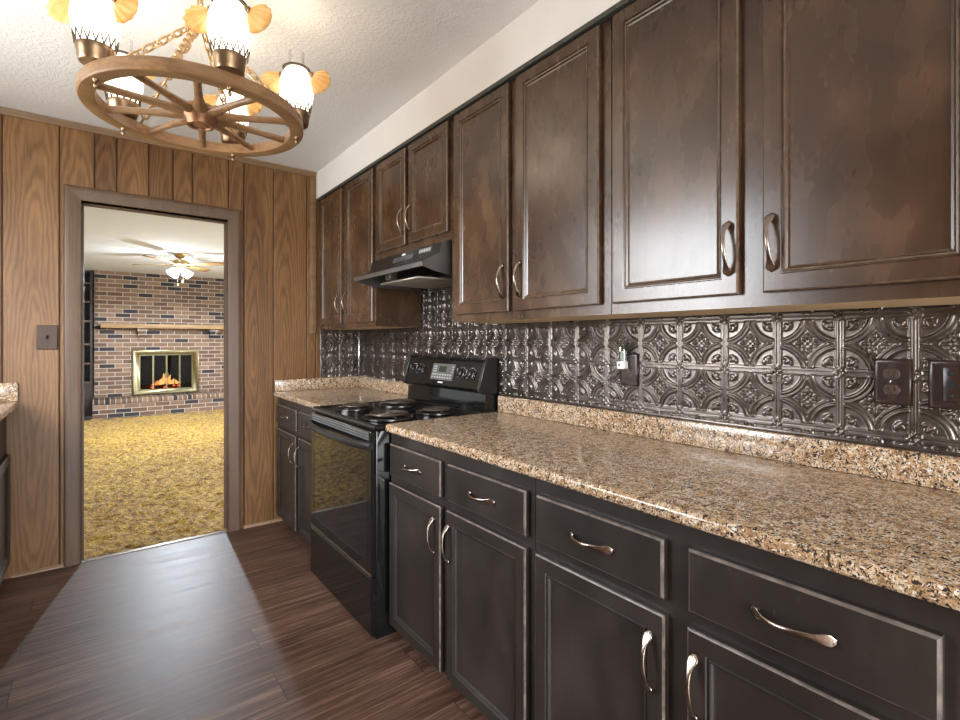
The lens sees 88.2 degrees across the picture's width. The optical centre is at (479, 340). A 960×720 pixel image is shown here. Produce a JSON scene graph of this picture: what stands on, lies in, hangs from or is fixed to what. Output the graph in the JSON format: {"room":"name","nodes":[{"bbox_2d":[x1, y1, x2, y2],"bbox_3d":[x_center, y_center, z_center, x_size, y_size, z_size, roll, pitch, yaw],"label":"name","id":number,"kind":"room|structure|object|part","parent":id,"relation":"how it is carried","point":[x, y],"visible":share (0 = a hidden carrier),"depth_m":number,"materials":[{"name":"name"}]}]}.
{"room":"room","nodes":[
{"label":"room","id":0,"kind":"room"},
{"bbox_2d":[93,274,93,397],"bbox_3d":[-6.160,0.035,9.328,6.800,2.420,0.100,0,0,-38],"label":"wall","id":1,"kind":"structure","parent":0,"point":[93,274],"depth_m":8.76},
{"bbox_2d":[84,206,223,278],"bbox_3d":[-3.884,-1.200,6.366,6.800,0.050,7.572,0,0,-38],"label":"ceiling","id":2,"kind":"structure","parent":0,"point":[114,240],"depth_m":5.92,"materials":[{"name":"paint"}]},
{"bbox_2d":[132,253,223,285],"bbox_3d":[-4.063,-0.956,6.715,0.962,0.438,0.962,0,0,-43],"label":"ceiling fan","id":3,"kind":"object","parent":2,"relation":"hanging from","point":[179,263],"visible":0.98,"depth_m":6.67,"materials":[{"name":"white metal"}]},
{"bbox_3d":[-4.483,-1.040,6.733,0.440,0.026,0.140,0,0,2],"label":"blade","id":4,"kind":"part","parent":3,"relation":"part of","materials":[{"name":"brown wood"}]},
{"bbox_3d":[-4.081,-1.040,6.295,0.140,0.026,0.440,0,0,2],"label":"blade","id":5,"kind":"part","parent":3,"relation":"part of","materials":[{"name":"brown wood"}]},
{"bbox_3d":[-4.109,-0.922,6.610,0.126,0.124,0.110,0,0,-38],"label":"lamp shade","id":6,"kind":"part","parent":3,"relation":"part of","materials":[{"name":"white"}]},
{"bbox_3d":[-4.063,-1.048,6.715,0.220,0.145,0.220,0,0,-38],"label":"motor","id":7,"kind":"part","parent":3,"relation":"part of","materials":[{"name":"gold metal"}]},
{"bbox_3d":[-3.960,-0.921,6.669,0.109,0.125,0.124,0,0,-38],"label":"lamp shade","id":8,"kind":"part","parent":3,"relation":"part of","materials":[{"name":"white"}]},
{"bbox_3d":[-4.045,-1.040,7.134,0.140,0.026,0.440,0,0,2],"label":"blade","id":9,"kind":"part","parent":3,"relation":"part of","materials":[{"name":"brown wood"}]},
{"bbox_3d":[-3.644,-1.040,6.697,0.440,0.026,0.140,0,0,2],"label":"blade","id":10,"kind":"part","parent":3,"relation":"part of","materials":[{"name":"brown wood"}]},
{"bbox_2d":[81,410,226,562],"bbox_3d":[-3.865,1.315,6.342,6.800,0.040,7.632,0,0,-38],"label":"floor","id":11,"kind":"structure","parent":0,"point":[86,418],"depth_m":8.28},
{"bbox_2d":[84,270,92,416],"bbox_3d":[-6.912,0.040,8.019,1.013,2.410,0.300,0,0,-38],"label":"bookcase","id":12,"kind":"object","parent":11,"relation":"on","point":[88,276],"visible":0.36,"depth_m":8.37,"materials":[{"name":"wood"}]},
{"bbox_3d":[-6.832,0.974,7.916,0.951,0.539,0.020,0,0,-38],"label":"door","id":13,"kind":"part","parent":12,"relation":"part of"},
{"bbox_3d":[-6.997,0.040,8.130,1.013,2.410,0.020,0,0,-38],"label":"panel","id":14,"kind":"part","parent":12,"relation":"part of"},
{"bbox_3d":[-6.516,0.040,8.310,0.030,2.410,0.280,0,0,-38],"label":"panel","id":15,"kind":"part","parent":12,"relation":"part of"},
{"bbox_2d":[82,409,226,561],"bbox_3d":[-3.423,1.252,5.930,4.200,0.051,6.375,0,0,-38],"label":"carpet","id":16,"kind":"object","parent":11,"relation":"on","point":[153,479],"visible":0.37,"depth_m":4.47,"materials":[{"name":"carpet"}]},
{"bbox_2d":[92,397,223,418],"bbox_3d":[-4.581,1.132,9.331,4.272,0.225,0.419,0,0,-38],"label":"hearth","id":17,"kind":"object","parent":11,"relation":"on","point":[204,404],"visible":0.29,"depth_m":8.38,"materials":[{"name":"brick"}]},
{"bbox_2d":[82,530,227,561],"bbox_3d":[-1.950,1.242,3.021,0.746,0.006,0.028,0,0,-38],"label":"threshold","id":18,"kind":"structure","parent":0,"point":[222,531],"depth_m":2.99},
{"bbox_2d":[94,270,223,397],"bbox_3d":[-4.853,0.035,9.702,4.252,2.419,0.500,0,0,-38],"label":"brick wall","id":19,"kind":"structure","parent":0,"point":[119,297],"depth_m":8.68,"materials":[{"name":"brick"}]},
{"bbox_2d":[92,391,223,404],"bbox_3d":[-4.575,0.982,9.323,4.272,0.074,0.439,0,0,-38],"label":"hearth","id":20,"kind":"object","parent":19,"relation":"attached to","point":[215,394],"depth_m":8.44,"materials":[{"name":"brick"}]},
{"bbox_2d":[132,349,198,395],"bbox_3d":[-5.707,0.548,8.993,1.010,0.787,0.484,0,0,-38],"label":"fireplace","id":21,"kind":"object","parent":20,"relation":"on","point":[154,372],"visible":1,"depth_m":8.81,"materials":[{"name":"gold glass"}]},
{"bbox_3d":[-5.821,0.548,8.648,0.194,0.613,0.004,0,0,-38],"label":"glass door","id":22,"kind":"part","parent":21,"relation":"part of","materials":[{"name":"black"}]},
{"bbox_3d":[-5.817,0.548,8.644,0.200,0.619,0.005,0,0,-38],"label":"door frame","id":23,"kind":"part","parent":21,"relation":"part of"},
{"bbox_3d":[-5.662,0.548,8.770,0.194,0.613,0.004,0,0,-38],"label":"glass door","id":24,"kind":"part","parent":21,"relation":"part of","materials":[{"name":"black"}]},
{"bbox_3d":[-5.652,0.548,8.757,0.200,0.619,0.026,0,0,-38],"label":"door frame","id":25,"kind":"part","parent":21,"relation":"part of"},
{"bbox_3d":[-5.503,0.548,8.892,0.194,0.613,0.004,0,0,-38],"label":"glass door","id":26,"kind":"part","parent":21,"relation":"part of","materials":[{"name":"black"}]},
{"bbox_3d":[-5.494,0.548,8.879,0.200,0.619,0.026,0,0,-38],"label":"door frame","id":27,"kind":"part","parent":21,"relation":"part of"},
{"bbox_3d":[-5.345,0.548,9.014,0.194,0.613,0.004,0,0,-38],"label":"glass door","id":28,"kind":"part","parent":21,"relation":"part of","materials":[{"name":"black"}]},
{"bbox_2d":[101,323,223,338],"bbox_3d":[-5.119,-0.161,9.056,2.880,0.260,0.199,0,0,-38],"label":"mantel shelf","id":29,"kind":"object","parent":19,"relation":"attached to","point":[142,329],"visible":0.81,"depth_m":8.62,"materials":[{"name":"brown wood"}]},
{"bbox_3d":[-5.119,-0.254,9.056,2.880,0.073,0.199,0,0,-38],"label":"shelf","id":30,"kind":"part","parent":29,"relation":"part of","materials":[{"name":"brown wood"}]},
{"bbox_2d":[0,114,348,578],"bbox_3d":[-2.008,0.015,3.023,2.660,2.460,0.106,0,0,-38],"label":"wall","id":31,"kind":"structure","parent":0,"point":[37,159],"depth_m":2.81,"materials":[{"name":"brown wood"}]},
{"bbox_2d":[11,563,63,577],"bbox_3d":[-2.376,1.235,2.665,0.211,0.017,0.013,0,0,-38],"label":"baseboard","id":32,"kind":"structure","parent":31,"relation":"attached to","point":[34,571],"depth_m":2.66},
{"bbox_2d":[37,325,57,349],"bbox_3d":[-2.345,-0.019,2.686,0.088,0.133,0.021,0,0,-38],"label":"light switch","id":33,"kind":"object","parent":31,"relation":"attached to","point":[47,335],"visible":1,"depth_m":2.69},
{"bbox_2d":[64,184,240,566],"bbox_3d":[-1.977,0.190,3.056,0.898,2.107,0.161,0,0,-38],"label":"door frame","id":34,"kind":"structure","parent":31,"relation":"in","point":[74,196],"depth_m":2.83,"materials":[{"name":"wood"}]},
{"bbox_2d":[0,106,316,177],"bbox_3d":[-2.059,-1.197,2.903,2.214,0.035,0.021,0,0,-38],"label":"trim","id":35,"kind":"structure","parent":31,"relation":"attached to","point":[3,110],"depth_m":2.86,"materials":[{"name":"wood"}]},
{"bbox_2d":[243,518,282,528],"bbox_3d":[-1.464,1.235,3.365,0.260,0.017,0.013,0,0,-38],"label":"baseboard","id":36,"kind":"structure","parent":31,"relation":"attached to","point":[278,519],"depth_m":3.35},
{"bbox_2d":[310,177,315,332],"bbox_3d":[-1.202,-0.617,3.568,0.043,1.123,0.012,0,0,-38],"label":"trim","id":37,"kind":"structure","parent":31,"relation":"attached to","point":[312,179],"depth_m":3.56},
{"bbox_2d":[0,520,487,719],"bbox_3d":[-0.027,1.270,0.527,2.760,0.050,6.268,0,0,-38],"label":"floor","id":38,"kind":"structure","parent":0,"point":[233,625],"depth_m":2.03,"materials":[{"name":"wood"}]},
{"bbox_2d":[0,417,9,585],"bbox_3d":[-1.923,0.797,1.400,0.614,0.893,2.564,0,0,-38],"label":"base cabinet","id":39,"kind":"object","parent":38,"relation":"on","point":[4,459],"visible":0.98,"depth_m":2.47,"materials":[{"name":"wood"}]},
{"bbox_2d":[0,382,18,420],"bbox_3d":[-1.912,0.284,1.409,0.642,0.130,2.565,0,0,-38],"label":"countertop","id":40,"kind":"structure","parent":39,"relation":"on","point":[9,402],"depth_m":2.57,"materials":[{"name":"stone"}]},
{"bbox_2d":[277,397,313,546],"bbox_3d":[-0.908,0.812,3.225,0.645,0.864,0.882,0,0,-38],"label":"base cabinet","id":41,"kind":"object","parent":38,"relation":"on","point":[293,429],"visible":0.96,"depth_m":3.07,"materials":[{"name":"brown wood"}]},
{"bbox_3d":[-1.251,0.882,3.213,0.020,0.589,0.400,0,0,-38],"label":"door","id":42,"kind":"part","parent":41,"relation":"part of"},
{"bbox_3d":[-1.248,0.490,3.209,0.020,0.129,0.420,0,0,-38],"label":"drawer","id":43,"kind":"part","parent":41,"relation":"part of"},
{"bbox_3d":[-0.985,0.490,2.867,0.020,0.129,0.366,0,0,-38],"label":"drawer","id":44,"kind":"part","parent":41,"relation":"part of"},
{"bbox_3d":[-0.985,0.882,2.867,0.020,0.589,0.366,0,0,-38],"label":"door","id":45,"kind":"part","parent":41,"relation":"part of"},
{"bbox_2d":[274,376,408,407],"bbox_3d":[-0.895,0.323,3.240,0.626,0.112,0.904,0,0,-38],"label":"countertop","id":46,"kind":"structure","parent":41,"relation":"on","point":[309,392],"depth_m":3.37,"materials":[{"name":"stone"}]},
{"bbox_2d":[308,355,496,638],"bbox_3d":[-0.433,0.663,2.537,0.723,1.162,0.762,0,0,-38],"label":"range","id":47,"kind":"object","parent":38,"relation":"on","point":[351,476],"visible":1,"depth_m":2.34,"materials":[{"name":"black metal"}]},
{"bbox_3d":[-0.695,0.439,2.337,0.064,0.033,0.748,0,0,-38],"label":"door handle","id":48,"kind":"part","parent":47,"relation":"part of","materials":[{"name":"black plastic"}]},
{"bbox_3d":[-0.670,1.109,2.356,0.022,0.240,0.748,0,0,-38],"label":"storage drawer","id":49,"kind":"part","parent":47,"relation":"part of","materials":[{"name":"black metal"}]},
{"bbox_3d":[-0.668,0.682,2.357,0.018,0.602,0.748,0,0,-38],"label":"oven door","id":50,"kind":"part","parent":47,"relation":"part of","materials":[{"name":"black glass"}]},
{"bbox_3d":[-0.658,0.355,2.603,0.194,0.020,0.194,0,0,-38],"label":"burner","id":51,"kind":"part","parent":47,"relation":"part of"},
{"bbox_3d":[-0.426,0.355,2.302,0.240,0.020,0.240,0,0,-38],"label":"burner","id":52,"kind":"part","parent":47,"relation":"part of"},
{"bbox_2d":[312,400,480,430],"bbox_3d":[-0.437,0.363,2.535,0.584,0.026,0.760,0,0,-38],"label":"cooktop","id":53,"kind":"object","parent":47,"relation":"in","point":[364,416],"depth_m":2.45,"materials":[{"name":"black metal"}]},
{"bbox_3d":[-0.452,0.355,2.762,0.240,0.020,0.240,0,0,-38],"label":"burner","id":54,"kind":"part","parent":47,"relation":"part of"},
{"bbox_3d":[-0.394,0.164,2.928,0.034,0.053,0.054,0,0,-38],"label":"knob","id":55,"kind":"part","parent":47,"relation":"part of","materials":[{"name":"black plastic"}]},
{"bbox_3d":[-0.351,0.164,2.872,0.034,0.053,0.054,0,0,-38],"label":"knob","id":56,"kind":"part","parent":47,"relation":"part of","materials":[{"name":"black plastic"}]},
{"bbox_3d":[-0.220,0.355,2.461,0.194,0.020,0.194,0,0,-38],"label":"burner","id":57,"kind":"part","parent":47,"relation":"part of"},
{"bbox_3d":[-0.203,0.168,2.693,0.029,0.086,0.215,0,0,-38],"label":"control panel","id":58,"kind":"part","parent":47,"relation":"part of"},
{"bbox_3d":[-0.102,0.167,2.546,0.034,0.053,0.054,0,0,-38],"label":"knob","id":59,"kind":"part","parent":47,"relation":"part of","materials":[{"name":"black plastic"}]},
{"bbox_3d":[-0.053,0.167,2.483,0.034,0.053,0.054,0,0,-38],"label":"knob","id":60,"kind":"part","parent":47,"relation":"part of","materials":[{"name":"black plastic"}]},
{"bbox_2d":[389,433,535,719],"bbox_3d":[0.105,0.812,1.907,0.645,0.864,0.870,0,0,-38],"label":"base cabinet","id":61,"kind":"object","parent":38,"relation":"on","point":[462,529],"visible":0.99,"depth_m":1.64,"materials":[{"name":"brown wood"}]},
{"bbox_3d":[-0.272,0.491,1.896,0.033,0.024,0.140,0,0,-38],"label":"handle","id":62,"kind":"part","parent":61,"relation":"part of","materials":[{"name":"silver metal"}]},
{"bbox_3d":[-0.253,0.882,1.914,0.020,0.589,0.388,0,0,-38],"label":"door","id":63,"kind":"part","parent":61,"relation":"part of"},
{"bbox_3d":[-0.251,0.490,1.912,0.020,0.129,0.382,0,0,-38],"label":"drawer","id":64,"kind":"part","parent":61,"relation":"part of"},
{"bbox_3d":[-0.179,0.700,1.774,0.033,0.140,0.024,0,0,-38],"label":"handle","id":65,"kind":"part","parent":61,"relation":"part of","materials":[{"name":"silver metal"}]},
{"bbox_3d":[-0.120,0.700,1.698,0.033,0.140,0.024,0,0,-38],"label":"handle","id":66,"kind":"part","parent":61,"relation":"part of","materials":[{"name":"silver metal"}]},
{"bbox_3d":[-0.007,0.491,1.551,0.033,0.024,0.140,0,0,-38],"label":"handle","id":67,"kind":"part","parent":61,"relation":"part of","materials":[{"name":"silver metal"}]},
{"bbox_3d":[0.012,0.882,1.569,0.020,0.589,0.402,0,0,-38],"label":"door","id":68,"kind":"part","parent":61,"relation":"part of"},
{"bbox_3d":[0.014,0.490,1.567,0.020,0.129,0.396,0,0,-38],"label":"drawer","id":69,"kind":"part","parent":61,"relation":"part of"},
{"bbox_2d":[535,479,959,719],"bbox_3d":[0.661,0.812,1.184,0.645,0.864,0.950,0,0,-38],"label":"base cabinet","id":70,"kind":"object","parent":38,"relation":"on","point":[639,615],"visible":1,"depth_m":0.98,"materials":[{"name":"brown wood"}]},
{"bbox_3d":[0.259,0.491,1.205,0.033,0.024,0.140,0,0,-38],"label":"handle","id":71,"kind":"part","parent":70,"relation":"part of","materials":[{"name":"silver metal"}]},
{"bbox_3d":[0.280,0.490,1.221,0.020,0.129,0.390,0,0,-38],"label":"drawer","id":72,"kind":"part","parent":70,"relation":"part of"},
{"bbox_3d":[0.280,0.882,1.221,0.020,0.589,0.396,0,0,-38],"label":"door","id":73,"kind":"part","parent":70,"relation":"part of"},
{"bbox_3d":[0.360,0.700,1.074,0.033,0.140,0.024,0,0,-38],"label":"handle","id":74,"kind":"part","parent":70,"relation":"part of","materials":[{"name":"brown metal"}]},
{"bbox_2d":[386,395,959,610],"bbox_3d":[0.596,0.323,1.301,0.626,0.112,2.437,0,0,-38],"label":"countertop","id":75,"kind":"structure","parent":70,"relation":"on","point":[885,517],"depth_m":1.21,"materials":[{"name":"stone"}]},
{"bbox_2d":[499,393,959,456],"bbox_3d":[0.762,0.262,1.589,0.011,0.010,2.190,0,0,-38],"label":"trim","id":76,"kind":"structure","parent":75,"relation":"on","point":[942,452],"depth_m":1.46,"materials":[{"name":"beige stone"}]},
{"bbox_3d":[0.422,0.700,0.992,0.033,0.140,0.024,0,0,-38],"label":"handle","id":77,"kind":"part","parent":70,"relation":"part of","materials":[{"name":"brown metal"}]},
{"bbox_3d":[0.550,0.882,0.870,0.020,0.589,0.389,0,0,-38],"label":"door","id":78,"kind":"part","parent":70,"relation":"part of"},
{"bbox_3d":[0.529,0.491,0.853,0.033,0.024,0.140,0,0,-38],"label":"handle","id":79,"kind":"part","parent":70,"relation":"part of","materials":[{"name":"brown metal"}]},
{"bbox_3d":[0.550,0.490,0.869,0.020,0.129,0.387,0,0,-38],"label":"drawer","id":80,"kind":"part","parent":70,"relation":"part of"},
{"bbox_2d":[0,0,538,171],"bbox_3d":[-0.045,-1.240,0.551,2.760,0.050,6.328,0,0,-38],"label":"ceiling","id":81,"kind":"structure","parent":0,"point":[377,55],"depth_m":2.09,"materials":[{"name":"paint"}]},
{"bbox_2d":[45,0,330,160],"bbox_3d":[-0.934,-0.971,1.671,0.792,0.488,0.742,0,0,-38],"label":"chandelier","id":82,"kind":"object","parent":81,"relation":"hanging from","point":[230,25],"visible":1,"depth_m":1.54,"materials":[{"name":"brown wood"}]},
{"bbox_3d":[-1.188,-0.952,1.416,0.094,0.094,0.033,0,0,-8],"label":"lamp shade","id":83,"kind":"part","parent":82,"relation":"part of","materials":[{"name":"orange glass"}]},
{"bbox_3d":[-1.102,-0.918,1.422,0.120,0.161,0.120,0,0,-38],"label":"glass globe","id":84,"kind":"part","parent":82,"relation":"part of","materials":[{"name":"white"}]},
{"bbox_3d":[-1.259,-0.918,1.750,0.120,0.161,0.120,0,0,-38],"label":"glass globe","id":85,"kind":"part","parent":82,"relation":"part of","materials":[{"name":"white"}]},
{"bbox_3d":[-1.017,-0.952,1.416,0.094,0.094,0.033,0,0,8],"label":"lamp shade","id":86,"kind":"part","parent":82,"relation":"part of","materials":[{"name":"orange glass"}]},
{"bbox_3d":[-1.066,-0.941,1.592,0.317,0.317,0.022,0,0,-43],"label":"chain","id":87,"kind":"part","parent":82,"relation":"part of","materials":[{"name":"gold metal"}]},
{"bbox_3d":[-1.095,-0.941,1.749,0.317,0.317,0.022,0,0,21],"label":"chain","id":88,"kind":"part","parent":82,"relation":"part of","materials":[{"name":"gold metal"}]},
{"bbox_3d":[-0.912,-0.941,1.550,0.022,0.317,0.317,0,0,-17],"label":"chain","id":89,"kind":"part","parent":82,"relation":"part of","materials":[{"name":"gold metal"}]},
{"bbox_3d":[-0.827,-0.952,1.464,0.094,0.094,0.033,0,0,-8],"label":"lamp shade","id":90,"kind":"part","parent":82,"relation":"part of","materials":[{"name":"orange glass"}]},
{"bbox_3d":[-0.955,-1.149,1.694,0.020,0.088,0.020,0,0,-29],"label":"chain","id":91,"kind":"part","parent":82,"relation":"part of","materials":[{"name":"gold metal"}]},
{"bbox_3d":[-1.081,-0.952,1.994,0.094,0.094,0.033,0,0,-8],"label":"lamp shade","id":92,"kind":"part","parent":82,"relation":"part of","materials":[{"name":"orange glass"}]},
{"bbox_3d":[-0.967,-0.941,1.843,0.022,0.317,0.317,0,0,-5],"label":"chain","id":93,"kind":"part","parent":82,"relation":"part of","materials":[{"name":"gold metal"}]},
{"bbox_3d":[-0.742,-0.918,1.470,0.120,0.161,0.120,0,0,-38],"label":"glass globe","id":94,"kind":"part","parent":82,"relation":"part of","materials":[{"name":"white"}]},
{"bbox_3d":[-0.996,-0.918,2.000,0.120,0.161,0.120,0,0,-38],"label":"glass globe","id":95,"kind":"part","parent":82,"relation":"part of","materials":[{"name":"white"}]},
{"bbox_3d":[-0.910,-0.952,1.994,0.094,0.094,0.033,0,0,8],"label":"lamp shade","id":96,"kind":"part","parent":82,"relation":"part of","materials":[{"name":"orange glass"}]},
{"bbox_3d":[-0.806,-0.941,1.714,0.317,0.317,0.022,0,0,-8],"label":"chain","id":97,"kind":"part","parent":82,"relation":"part of","materials":[{"name":"gold metal"}]},
{"bbox_3d":[-0.657,-0.952,1.462,0.097,0.096,0.034,0,0,8],"label":"lamp shade","id":98,"kind":"part","parent":82,"relation":"part of","materials":[{"name":"orange glass"}]},
{"bbox_3d":[-0.761,-0.952,1.821,0.094,0.094,0.033,0,0,-8],"label":"lamp shade","id":99,"kind":"part","parent":82,"relation":"part of","materials":[{"name":"orange glass"}]},
{"bbox_3d":[-0.676,-0.918,1.827,0.120,0.161,0.120,0,0,-38],"label":"glass globe","id":100,"kind":"part","parent":82,"relation":"part of","materials":[{"name":"white"}]},
{"bbox_3d":[-0.591,-0.952,1.819,0.097,0.096,0.034,0,0,8],"label":"lamp shade","id":101,"kind":"part","parent":82,"relation":"part of","materials":[{"name":"orange glass"}]},
{"bbox_2d":[316,0,620,198],"bbox_3d":[0.825,-1.120,1.244,0.334,0.190,6.167,0,0,-38],"label":"soffit","id":102,"kind":"structure","parent":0,"point":[545,23],"depth_m":2.08,"materials":[{"name":"paint"}]},
{"bbox_3d":[0.991,0.014,1.385,0.100,2.460,6.388,0,0,-38],"label":"wall","id":103,"kind":"structure","parent":0,"visible":0},
{"bbox_2d":[320,330,358,377],"bbox_3d":[-1.041,0.091,3.691,0.297,0.348,0.007,0,0,-38],"label":"backsplash","id":104,"kind":"structure","parent":103,"relation":"attached to","point":[338,348],"depth_m":3.69,"materials":[{"name":"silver metal"}]},
{"bbox_2d":[358,330,359,375],"bbox_3d":[-0.922,0.092,3.783,0.012,0.350,0.012,0,0,-38],"label":"trim","id":105,"kind":"structure","parent":103,"relation":"attached to","point":[358,330],"depth_m":3.78,"materials":[{"name":"silver metal"}]},
{"bbox_2d":[320,167,420,329],"bbox_3d":[-0.785,-0.546,3.308,0.349,0.924,0.926,0,0,-38],"label":"upper cabinet","id":106,"kind":"object","parent":103,"relation":"attached to","point":[348,214],"visible":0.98,"depth_m":3.10,"materials":[{"name":"brown wood"}]},
{"bbox_3d":[-1.018,-0.559,3.396,0.020,0.887,0.374,0,0,-38],"label":"door","id":107,"kind":"part","parent":106,"relation":"part of","materials":[{"name":"brown wood"}]},
{"bbox_3d":[-0.867,-0.245,3.155,0.033,0.140,0.024,0,0,-38],"label":"handle","id":108,"kind":"part","parent":106,"relation":"part of","materials":[{"name":"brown metal"}]},
{"bbox_3d":[-0.738,-0.559,3.031,0.020,0.887,0.395,0,0,-38],"label":"door","id":109,"kind":"part","parent":106,"relation":"part of","materials":[{"name":"brown wood"}]},
{"bbox_2d":[354,240,451,291],"bbox_3d":[-0.311,-0.381,2.615,0.433,0.160,0.739,0,0,-38],"label":"range hood","id":110,"kind":"object","parent":103,"relation":"attached to","point":[407,270],"visible":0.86,"depth_m":2.53,"materials":[{"name":"metal"}]},
{"bbox_3d":[-0.533,-0.383,2.909,0.426,0.158,0.004,0,0,-38],"label":"panel","id":111,"kind":"part","parent":110,"relation":"part of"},
{"bbox_3d":[-0.263,-0.433,2.371,0.009,0.024,0.110,0,0,-38],"label":"switch panel","id":112,"kind":"part","parent":110,"relation":"part of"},
{"bbox_3d":[-0.085,-0.383,2.325,0.426,0.158,0.004,0,0,-38],"label":"panel","id":113,"kind":"part","parent":110,"relation":"part of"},
{"bbox_2d":[376,119,451,259],"bbox_3d":[-0.266,-0.736,2.633,0.349,0.544,0.771,0,0,-38],"label":"upper cabinet","id":114,"kind":"object","parent":103,"relation":"attached to","point":[414,184],"visible":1,"depth_m":2.48,"materials":[{"name":"brown wood"}]},
{"bbox_3d":[-0.483,-0.751,2.700,0.020,0.502,0.333,0,0,-38],"label":"door","id":115,"kind":"part","parent":114,"relation":"part of","materials":[{"name":"brown wood"}]},
{"bbox_3d":[-0.418,-0.625,2.572,0.033,0.140,0.024,0,0,-38],"label":"handle","id":116,"kind":"part","parent":114,"relation":"part of","materials":[{"name":"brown metal"}]},
{"bbox_3d":[-0.367,-0.625,2.505,0.033,0.140,0.024,0,0,-38],"label":"handle","id":117,"kind":"part","parent":114,"relation":"part of","materials":[{"name":"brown metal"}]},
{"bbox_3d":[-0.252,-0.751,2.398,0.020,0.502,0.356,0,0,-38],"label":"door","id":118,"kind":"part","parent":114,"relation":"part of","materials":[{"name":"brown wood"}]},
{"bbox_2d":[452,19,659,323],"bbox_3d":[0.239,-0.546,1.976,0.349,0.924,0.881,0,0,-38],"label":"upper cabinet","id":119,"kind":"object","parent":103,"relation":"attached to","point":[532,157],"visible":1,"depth_m":1.80,"materials":[{"name":"brown wood"}]},
{"bbox_3d":[0.002,-0.559,2.068,0.020,0.887,0.367,0,0,-38],"label":"door","id":120,"kind":"part","parent":119,"relation":"part of","materials":[{"name":"brown wood"}]},
{"bbox_3d":[0.075,-0.234,1.929,0.033,0.140,0.024,0,0,-38],"label":"handle","id":121,"kind":"part","parent":119,"relation":"part of","materials":[{"name":"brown metal"}]},
{"bbox_3d":[0.136,-0.234,1.850,0.033,0.140,0.024,0,0,-38],"label":"handle","id":122,"kind":"part","parent":119,"relation":"part of","materials":[{"name":"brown metal"}]},
{"bbox_3d":[0.262,-0.559,1.730,0.020,0.887,0.392,0,0,-38],"label":"door","id":123,"kind":"part","parent":119,"relation":"part of","materials":[{"name":"brown wood"}]},
{"bbox_2d":[359,272,959,452],"bbox_3d":[0.255,-0.015,2.249,0.007,0.920,3.856,0,0,-38],"label":"backsplash","id":124,"kind":"structure","parent":103,"relation":"attached to","point":[812,372],"depth_m":1.56,"materials":[{"name":"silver metal"}]},
{"bbox_2d":[620,353,638,385],"bbox_3d":[0.556,0.106,1.848,0.014,0.120,0.078,0,0,-38],"label":"wall outlet","id":125,"kind":"object","parent":124,"relation":"attached to","point":[630,376],"visible":0.92,"depth_m":1.84,"materials":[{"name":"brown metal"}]},
{"bbox_2d":[617,341,627,368],"bbox_3d":[0.530,0.053,1.848,0.034,0.103,0.039,0,0,-38],"label":"night light","id":126,"kind":"object","parent":125,"relation":"attached to","point":[622,364],"visible":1,"depth_m":1.84,"materials":[{"name":"white plastic"}]},
{"bbox_3d":[0.530,0.038,1.848,0.034,0.072,0.039,0,0,-38],"label":"lamp shade","id":127,"kind":"part","parent":126,"relation":"part of","materials":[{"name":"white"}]},
{"bbox_3d":[0.530,0.056,1.848,0.014,0.036,0.014,0,0,-38],"label":"bulb","id":128,"kind":"part","parent":126,"relation":"part of","materials":[{"name":"white plastic"}]},
{"bbox_2d":[624,371,631,377],"bbox_3d":[0.552,0.126,1.846,0.004,0.024,0.034,0,0,-38],"label":"receptacle","id":129,"kind":"object","parent":125,"relation":"attached to","point":[627,374],"depth_m":1.85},
{"bbox_2d":[874,358,911,405],"bbox_3d":[1.027,0.102,1.236,0.014,0.114,0.074,0,0,-38],"label":"wall outlet","id":130,"kind":"object","parent":124,"relation":"attached to","point":[892,377],"visible":1,"depth_m":1.23,"materials":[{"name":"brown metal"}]},
{"bbox_2d":[883,369,899,378],"bbox_3d":[1.024,0.082,1.233,0.004,0.024,0.034,0,0,-38],"label":"receptacle","id":131,"kind":"object","parent":130,"relation":"attached to","point":[887,373],"depth_m":1.23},
{"bbox_2d":[883,384,899,394],"bbox_3d":[1.024,0.121,1.233,0.004,0.024,0.034,0,0,-38],"label":"receptacle","id":132,"kind":"object","parent":130,"relation":"attached to","point":[888,389],"depth_m":1.23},
{"bbox_2d":[928,360,959,409],"bbox_3d":[1.092,0.102,1.149,0.015,0.114,0.081,0,0,-38],"label":"wall plate","id":133,"kind":"object","parent":124,"relation":"attached to","point":[943,375],"visible":1,"depth_m":1.16,"materials":[{"name":"plastic"}]},
{"bbox_2d":[947,371,954,398],"bbox_3d":[1.088,0.102,1.145,0.003,0.064,0.014,0,0,-38],"label":"socket","id":134,"kind":"object","parent":133,"relation":"attached to","point":[950,374],"depth_m":1.15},
{"bbox_2d":[612,0,959,316],"bbox_3d":[0.778,-0.546,1.275,0.349,0.924,0.881,0,0,-38],"label":"upper cabinet","id":135,"kind":"object","parent":103,"relation":"attached to","point":[768,155],"visible":1,"depth_m":1.15,"materials":[{"name":"brown wood"}]},
{"bbox_3d":[0.530,-0.559,1.382,0.020,0.887,0.380,0,0,-38],"label":"door","id":136,"kind":"part","parent":135,"relation":"part of","materials":[{"name":"brown wood"}]},
{"bbox_3d":[0.610,-0.232,1.233,0.033,0.140,0.024,0,0,-38],"label":"handle","id":137,"kind":"part","parent":135,"relation":"part of","materials":[{"name":"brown metal"}]},
{"bbox_3d":[0.672,-0.232,1.153,0.033,0.140,0.024,0,0,-38],"label":"handle","id":138,"kind":"part","parent":135,"relation":"part of","materials":[{"name":"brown metal"}]},
{"bbox_3d":[0.797,-0.559,1.034,0.020,0.887,0.387,0,0,-38],"label":"door","id":139,"kind":"part","parent":135,"relation":"part of","materials":[{"name":"brown wood"}]},
{"bbox_3d":[1.813,0.014,-1.949,2.660,2.460,0.100,0,0,-38],"label":"wall","id":140,"kind":"structure","parent":0,"visible":0},
{"bbox_2d":[316,0,636,201],"bbox_3d":[0.715,-1.017,1.159,0.054,0.016,6.167,0,0,-38],"label":"trim","id":141,"kind":"structure","parent":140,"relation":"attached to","point":[605,16],"depth_m":1.92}
]}

